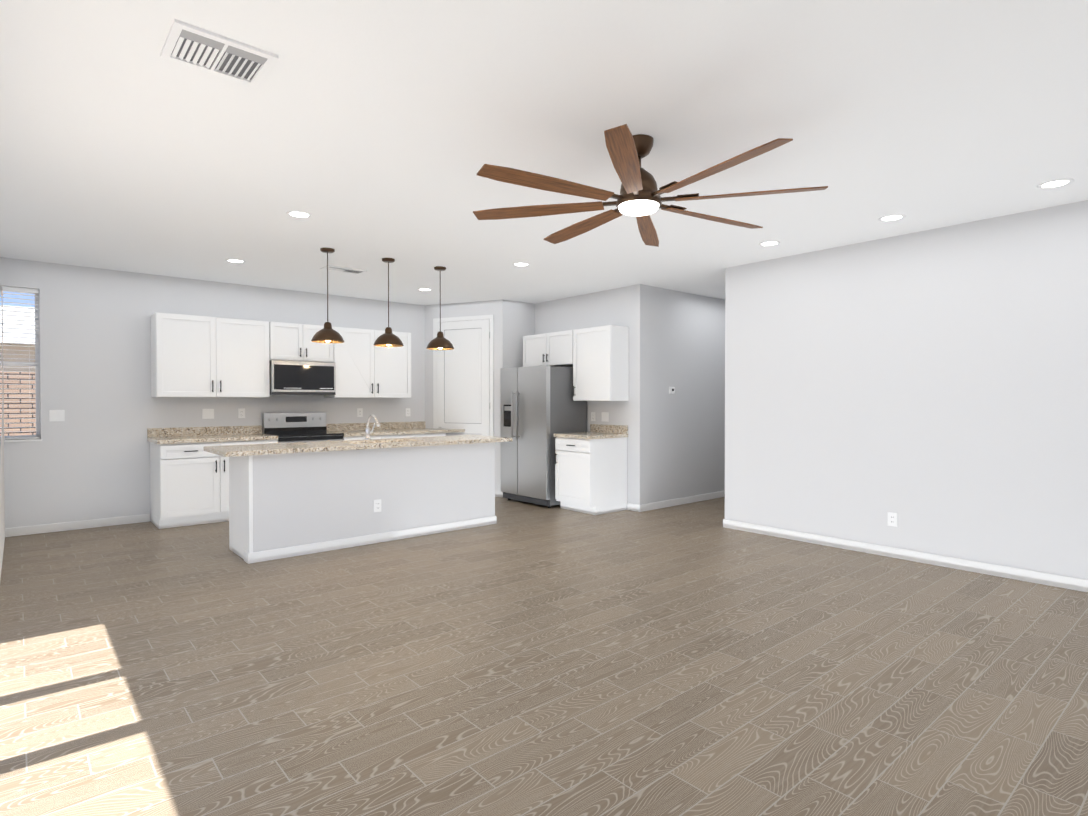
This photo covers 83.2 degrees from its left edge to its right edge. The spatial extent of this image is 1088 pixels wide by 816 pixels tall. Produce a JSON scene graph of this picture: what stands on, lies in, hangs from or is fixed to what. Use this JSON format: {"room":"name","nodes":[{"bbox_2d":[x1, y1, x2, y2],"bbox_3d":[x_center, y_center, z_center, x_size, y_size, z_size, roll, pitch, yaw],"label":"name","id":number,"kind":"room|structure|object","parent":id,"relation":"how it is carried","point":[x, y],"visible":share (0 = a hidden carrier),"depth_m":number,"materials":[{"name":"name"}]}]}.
{"room":"kitchen","nodes":[
{"label":"kitchen","id":0,"kind":"room"},
{"bbox_2d":[0,257,424,527],"bbox_3d":[-2.014,-0.134,8.762,8.920,2.700,0.160,-1,1,-41],"label":"wall","id":1,"kind":"structure","parent":0,"point":[88,458],"depth_m":6.51,"materials":[{"name":"white paint"}]},
{"bbox_2d":[0,294,41,441],"bbox_3d":[-5.202,-0.426,5.993,0.440,1.510,0.142,-1,1,-41],"label":"window","id":2,"kind":"structure","parent":1,"relation":"in","point":[37,373],"depth_m":6.13,"materials":[{"name":"white"}]},
{"bbox_2d":[0,286,39,439],"bbox_3d":[-5.199,-0.436,5.981,0.420,1.483,0.055,-1,1,-41],"label":"window blinds","id":3,"kind":"object","parent":2,"relation":"attached to","point":[19,290],"visible":1,"depth_m":6.01,"materials":[{"name":"white plastic"}]},
{"bbox_2d":[49,410,64,420],"bbox_3d":[-4.904,0.077,6.171,0.120,0.115,0.008,-1,1,-41],"label":"light switch","id":4,"kind":"object","parent":1,"relation":"attached to","point":[56,415],"visible":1,"depth_m":6.17,"materials":[{"name":"white plastic"}]},
{"bbox_2d":[5,514,149,536],"bbox_3d":[-4.814,1.203,6.261,1.338,0.085,0.016,-1,1,-41],"label":"baseboard","id":5,"kind":"structure","parent":1,"relation":"attached to","point":[65,526],"depth_m":6.27,"materials":[{"name":"white wood"}]},
{"bbox_2d":[202,409,213,418],"bbox_3d":[-3.869,0.066,7.060,0.120,0.115,0.008,-1,1,-41],"label":"light switch","id":6,"kind":"object","parent":1,"relation":"attached to","point":[207,413],"visible":1,"depth_m":7.06,"materials":[{"name":"white plastic"}]},
{"bbox_2d":[151,312,270,396],"bbox_3d":[-3.751,-0.567,6.934,1.137,0.890,0.336,-1,1,-41],"label":"upper cabinet","id":7,"kind":"object","parent":1,"relation":"attached to","point":[197,356],"depth_m":6.77,"materials":[{"name":"white wood"}]},
{"bbox_2d":[238,408,244,417],"bbox_3d":[-3.598,0.064,7.293,0.075,0.115,0.008,-1,1,-41],"label":"electrical outlet","id":8,"kind":"object","parent":1,"relation":"attached to","point":[241,413],"visible":1,"depth_m":7.29,"materials":[{"name":"white plastic"}]},
{"bbox_2d":[271,322,334,361],"bbox_3d":[-3.029,-0.796,7.552,0.758,0.448,0.336,-1,1,-41],"label":"upper cabinet","id":9,"kind":"object","parent":1,"relation":"attached to","point":[289,341],"depth_m":7.39,"materials":[{"name":"white wood"}]},
{"bbox_2d":[269,360,335,394],"bbox_3d":[-3.009,-0.363,7.532,0.754,0.405,0.401,-1,1,-41],"label":"microwave","id":10,"kind":"object","parent":9,"relation":"attached to","point":[287,377],"visible":0.96,"depth_m":7.36,"materials":[{"name":"silver metal"}]},
{"bbox_2d":[357,408,362,416],"bbox_3d":[-2.479,0.062,8.254,0.075,0.115,0.008,-1,1,-41],"label":"electrical outlet","id":11,"kind":"object","parent":1,"relation":"attached to","point":[359,412],"visible":1,"depth_m":8.25,"materials":[{"name":"white plastic"}]},
{"bbox_2d":[324,327,410,397],"bbox_3d":[-2.330,-0.582,8.154,1.077,0.890,0.336,-1,1,-41],"label":"upper cabinet","id":12,"kind":"object","parent":1,"relation":"attached to","point":[364,369],"depth_m":7.99,"materials":[{"name":"white wood"}]},
{"bbox_2d":[405,408,409,415],"bbox_3d":[-1.936,0.061,8.720,0.075,0.115,0.008,-1,1,-41],"label":"electrical outlet","id":13,"kind":"object","parent":1,"relation":"attached to","point":[407,411],"visible":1,"depth_m":8.71,"materials":[{"name":"white plastic"}]},
{"bbox_2d":[425,299,534,496],"bbox_3d":[-0.929,-0.135,8.818,1.100,2.700,1.170,-1,1,-41],"label":"wall","id":14,"kind":"structure","parent":0,"point":[514,322],"depth_m":8.49,"materials":[{"name":"white paint"}]},
{"bbox_2d":[433,315,493,435],"bbox_3d":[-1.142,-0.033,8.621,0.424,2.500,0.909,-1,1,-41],"label":"door","id":15,"kind":"structure","parent":14,"relation":"attached to","point":[463,383],"depth_m":8.59,"materials":[{"name":"white wood"}]},
{"bbox_2d":[0,497,1087,815],"bbox_3d":[0.904,1.289,5.149,9.220,0.060,9.750,-1,1,-41],"label":"floor","id":16,"kind":"structure","parent":0,"point":[532,659],"depth_m":2.92,"materials":[{"name":"brown wood"}]},
{"bbox_2d":[0,286,4,579],"bbox_3d":[-4.161,0.085,4.682,0.020,2.330,3.197,-1,1,-41],"label":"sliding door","id":17,"kind":"structure","parent":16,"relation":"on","point":[2,513],"depth_m":5.36,"materials":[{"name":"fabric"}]},
{"bbox_2d":[147,427,222,528],"bbox_3d":[-3.899,0.732,6.627,0.575,1.020,0.639,-1,1,-41],"label":"base cabinet","id":18,"kind":"object","parent":16,"relation":"on","point":[189,480],"depth_m":6.44,"materials":[{"name":"white wood"}]},
{"bbox_2d":[219,425,277,521],"bbox_3d":[-3.452,0.727,7.010,0.602,1.020,0.639,-1,1,-41],"label":"base cabinet","id":19,"kind":"object","parent":16,"relation":"on","point":[232,435],"depth_m":6.80,"materials":[{"name":"white"}]},
{"bbox_2d":[262,412,343,442],"bbox_3d":[-2.910,0.647,7.429,0.760,1.170,0.672,-1,1,-41],"label":"range","id":20,"kind":"object","parent":16,"relation":"on","point":[296,427],"visible":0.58,"depth_m":7.49,"materials":[{"name":"silver metal"}]},
{"bbox_2d":[229,443,496,563],"bbox_3d":[-1.674,0.809,6.019,2.486,0.882,0.685,-1,1,-41],"label":"kitchen island","id":21,"kind":"object","parent":16,"relation":"on","point":[286,500],"depth_m":5.54,"materials":[{"name":"white"}]},
{"bbox_2d":[204,435,511,458],"bbox_3d":[-1.661,0.349,6.000,2.830,0.040,0.764,-1,1,-41],"label":"island countertop","id":22,"kind":"structure","parent":21,"relation":"on","point":[231,451],"depth_m":5.60,"materials":[{"name":"beige stone"}]},
{"bbox_2d":[365,415,379,438],"bbox_3d":[-1.699,0.201,6.174,0.122,0.252,0.293,-1,1,-41],"label":"faucet","id":23,"kind":"object","parent":22,"relation":"on","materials":[{"name":"silver metal"}]},
{"bbox_2d":[374,499,380,511],"bbox_3d":[-1.546,0.908,5.691,0.075,0.115,0.008,-1,1,-41],"label":"outlet","id":24,"kind":"object","parent":21,"relation":"attached to","point":[377,505],"visible":1,"depth_m":5.69,"materials":[{"name":"white plastic"}]},
{"bbox_2d":[326,422,418,439],"bbox_3d":[-2.272,0.715,8.023,0.968,1.020,0.639,-1,1,-41],"label":"base cabinet","id":25,"kind":"object","parent":16,"relation":"on","point":[352,431],"depth_m":8.08,"materials":[{"name":"white"}]},
{"bbox_2d":[419,421,446,436],"bbox_3d":[-1.724,0.709,8.494,0.478,1.020,0.639,-1,1,-41],"label":"base cabinet","id":26,"kind":"object","parent":16,"relation":"on","point":[423,432],"depth_m":8.33,"materials":[{"name":"white"}]},
{"bbox_2d":[447,429,464,432],"bbox_3d":[-1.423,0.706,8.752,0.315,1.020,0.639,-1,1,-41],"label":"base cabinet","id":27,"kind":"object","parent":16,"relation":"on","point":[448,430],"depth_m":8.52,"materials":[{"name":"white"}]},
{"bbox_2d":[500,365,586,507],"bbox_3d":[-0.035,0.350,8.009,0.766,1.750,0.930,-1,1,-41],"label":"refrigerator","id":28,"kind":"object","parent":16,"relation":"on","point":[540,407],"visible":0.9,"depth_m":7.69,"materials":[{"name":"grey metal"}]},
{"bbox_2d":[554,424,627,514],"bbox_3d":[0.558,0.722,7.424,0.670,1.020,0.627,-1,1,-41],"label":"base cabinet","id":29,"kind":"object","parent":16,"relation":"on","point":[591,472],"visible":1,"depth_m":7.23,"materials":[{"name":"white wood"}]},
{"bbox_2d":[0,0,1087,305],"bbox_3d":[0.980,-1.481,5.181,9.020,0.080,9.750,-1,1,-41],"label":"ceiling","id":30,"kind":"structure","parent":0,"point":[368,134],"depth_m":3.14,"materials":[{"name":"white paint"}]},
{"bbox_2d":[160,19,277,86],"bbox_3d":[-1.296,-1.402,2.444,0.360,0.012,0.300,-1,1,-41],"label":"ceiling vent","id":31,"kind":"object","parent":30,"relation":"in","point":[192,46],"visible":0.98,"depth_m":2.43,"materials":[{"name":"white metal"}]},
{"bbox_2d":[225,259,245,262],"bbox_3d":[-3.043,-1.449,6.044,0.184,0.006,0.184,-1,1,-41],"label":"recessed light","id":32,"kind":"object","parent":30,"relation":"in","point":[235,260],"visible":0.98,"depth_m":6.02,"materials":[{"name":"white plastic"}]},
{"bbox_2d":[286,210,311,217],"bbox_3d":[-1.810,-1.430,4.532,0.184,0.006,0.184,-1,1,-41],"label":"recessed light","id":33,"kind":"object","parent":30,"relation":"in","point":[297,214],"visible":1,"depth_m":4.53,"materials":[{"name":"white plastic"}]},
{"bbox_2d":[311,248,343,342],"bbox_3d":[-1.972,-1.023,5.585,0.290,0.846,0.290,-1,1,-41],"label":"pendant light","id":34,"kind":"object","parent":30,"relation":"hanging from","point":[327,333],"visible":1,"depth_m":5.54,"materials":[{"name":"brown metal"}]},
{"bbox_2d":[320,265,367,274],"bbox_3d":[-2.098,-1.450,6.433,0.420,0.012,0.220,-1,1,-41],"label":"ceiling vent","id":35,"kind":"object","parent":30,"relation":"in","point":[345,269],"visible":0.96,"depth_m":6.42,"materials":[{"name":"white metal"}]},
{"bbox_2d":[373,258,403,346],"bbox_3d":[-1.516,-1.028,5.976,0.290,0.846,0.290,-1,1,-41],"label":"pendant light","id":36,"kind":"object","parent":30,"relation":"hanging from","point":[388,338],"visible":1,"depth_m":5.93,"materials":[{"name":"brown metal"}]},
{"bbox_2d":[417,288,431,290],"bbox_3d":[-1.478,-1.467,7.599,0.184,0.006,0.184,-1,1,-41],"label":"recessed light","id":37,"kind":"object","parent":30,"relation":"in","point":[424,289],"visible":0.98,"depth_m":7.59,"materials":[{"name":"white"}]},
{"bbox_2d":[426,266,453,349],"bbox_3d":[-1.076,-1.033,6.354,0.290,0.846,0.290,-1,1,-41],"label":"pendant light","id":38,"kind":"object","parent":30,"relation":"hanging from","point":[439,342],"visible":1,"depth_m":6.30,"materials":[{"name":"brown metal"}]},
{"bbox_2d":[512,262,529,266],"bbox_3d":[-0.230,-1.450,6.192,0.184,0.006,0.184,-1,1,-41],"label":"recessed light","id":39,"kind":"object","parent":30,"relation":"in","point":[521,264],"visible":1,"depth_m":6.19,"materials":[{"name":"white plastic"}]},
{"bbox_2d":[473,124,827,246],"bbox_3d":[0.503,-1.226,3.252,1.827,0.385,1.827,-1,1,-41],"label":"ceiling fan","id":40,"kind":"object","parent":30,"relation":"hanging from","point":[640,198],"visible":1,"depth_m":3.15,"materials":[{"name":"brown wood"}]},
{"bbox_2d":[758,241,780,245],"bbox_3d":[1.977,-1.440,5.372,0.184,0.006,0.184,-1,1,-41],"label":"recessed light","id":41,"kind":"object","parent":30,"relation":"in","point":[769,243],"visible":1,"depth_m":5.37,"materials":[{"name":"white plastic"}]},
{"bbox_2d":[878,214,905,221],"bbox_3d":[2.622,-1.431,4.620,0.184,0.006,0.184,-1,1,-41],"label":"recessed light","id":42,"kind":"object","parent":30,"relation":"in","point":[892,217],"visible":1,"depth_m":4.61,"materials":[{"name":"white"}]},
{"bbox_2d":[1037,178,1073,188],"bbox_3d":[3.247,-1.423,3.892,0.184,0.006,0.184,-1,1,-41],"label":"recessed light","id":43,"kind":"object","parent":30,"relation":"in","point":[1056,183],"visible":1,"depth_m":3.88,"materials":[{"name":"white plastic"}]},
{"bbox_2d":[535,284,639,504],"bbox_3d":[1.247,-0.142,9.407,2.970,2.700,3.110,-1,1,-41],"label":"wall","id":44,"kind":"structure","parent":0,"point":[619,306],"depth_m":7.53,"materials":[{"name":"white paint"}]},
{"bbox_2d":[523,330,570,366],"bbox_3d":[0.151,-0.772,8.149,0.316,0.430,1.000,-1,1,-41],"label":"upper cabinet","id":45,"kind":"object","parent":44,"relation":"attached to","point":[553,349],"depth_m":8.02,"materials":[{"name":"white wood"}]},
{"bbox_2d":[591,412,594,420],"bbox_3d":[0.630,0.110,7.843,0.008,0.115,0.075,-1,1,-41],"label":"outlet","id":46,"kind":"object","parent":44,"relation":"attached to","point":[592,416],"visible":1,"depth_m":7.84,"materials":[{"name":"white plastic"}]},
{"bbox_2d":[571,325,628,400],"bbox_3d":[0.690,-0.534,7.524,0.316,0.890,0.645,-1,1,-41],"label":"upper cabinet","id":47,"kind":"object","parent":44,"relation":"attached to","point":[597,358],"depth_m":7.35,"materials":[{"name":"white wood"}]},
{"bbox_2d":[602,412,608,421],"bbox_3d":[0.765,0.112,7.684,0.008,0.115,0.120,-1,1,-41],"label":"light switch","id":48,"kind":"object","parent":44,"relation":"attached to","point":[605,416],"visible":1,"depth_m":7.68,"materials":[{"name":"white plastic"}]},
{"bbox_2d":[640,284,724,504],"bbox_3d":[2.216,-0.127,8.187,2.849,2.700,0.004,-1,1,-41],"label":"wall","id":49,"kind":"structure","parent":0,"point":[682,427],"depth_m":7.77,"materials":[{"name":"white paint"}]},
{"bbox_2d":[669,387,674,393],"bbox_3d":[1.597,-0.223,7.636,0.100,0.085,0.022,-1,1,-41],"label":"thermostat","id":50,"kind":"object","parent":49,"relation":"attached to","point":[671,390],"visible":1,"depth_m":7.62,"materials":[{"name":"white plastic"}]},
{"bbox_2d":[637,491,724,511],"bbox_3d":[2.214,1.180,8.195,2.863,0.085,0.020,-1,1,-41],"label":"baseboard","id":51,"kind":"structure","parent":49,"relation":"attached to","point":[685,500],"depth_m":7.75,"materials":[{"name":"white wood"}]},
{"bbox_2d":[725,200,1087,579],"bbox_3d":[3.526,-0.084,4.573,0.130,2.700,4.885,-1,1,-41],"label":"wall","id":52,"kind":"structure","parent":0,"point":[929,387],"depth_m":4.98,"materials":[{"name":"white paint"}]},
{"bbox_2d":[888,512,896,526],"bbox_3d":[2.937,0.939,5.165,0.008,0.115,0.075,-1,1,-41],"label":"outlet","id":53,"kind":"object","parent":52,"relation":"attached to","point":[892,519],"visible":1,"depth_m":5.16,"materials":[{"name":"white plastic"}]},
{"bbox_2d":[723,519,1087,591],"bbox_3d":[3.466,1.224,4.545,0.016,0.085,4.898,-1,1,-41],"label":"baseboard","id":54,"kind":"structure","parent":52,"relation":"attached to","point":[1066,582],"depth_m":4.98,"materials":[{"name":"white wood"}]},
{"label":"outside","id":55,"kind":"structure","parent":0,"visible":0},
{"bbox_3d":[-4.490,1.219,12.676,70.000,0.060,55.000,-1,1,-41],"label":"ground","id":56,"kind":"structure","parent":55,"visible":0},
{"bbox_2d":[0,305,34,371],"bbox_3d":[-15.409,-1.128,21.528,47.000,4.420,8.200,-1,1,-41],"label":"house","id":57,"kind":"structure","parent":56,"relation":"on","point":[12,350],"depth_m":17.53,"materials":[{"name":"beige"}]},
{"bbox_2d":[0,371,35,435],"bbox_3d":[0.925,0.326,2.519,55.000,1.970,32.550,-1,1,-41],"label":"fence","id":58,"kind":"object","parent":56,"relation":"on","point":[15,379],"depth_m":13.19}
]}

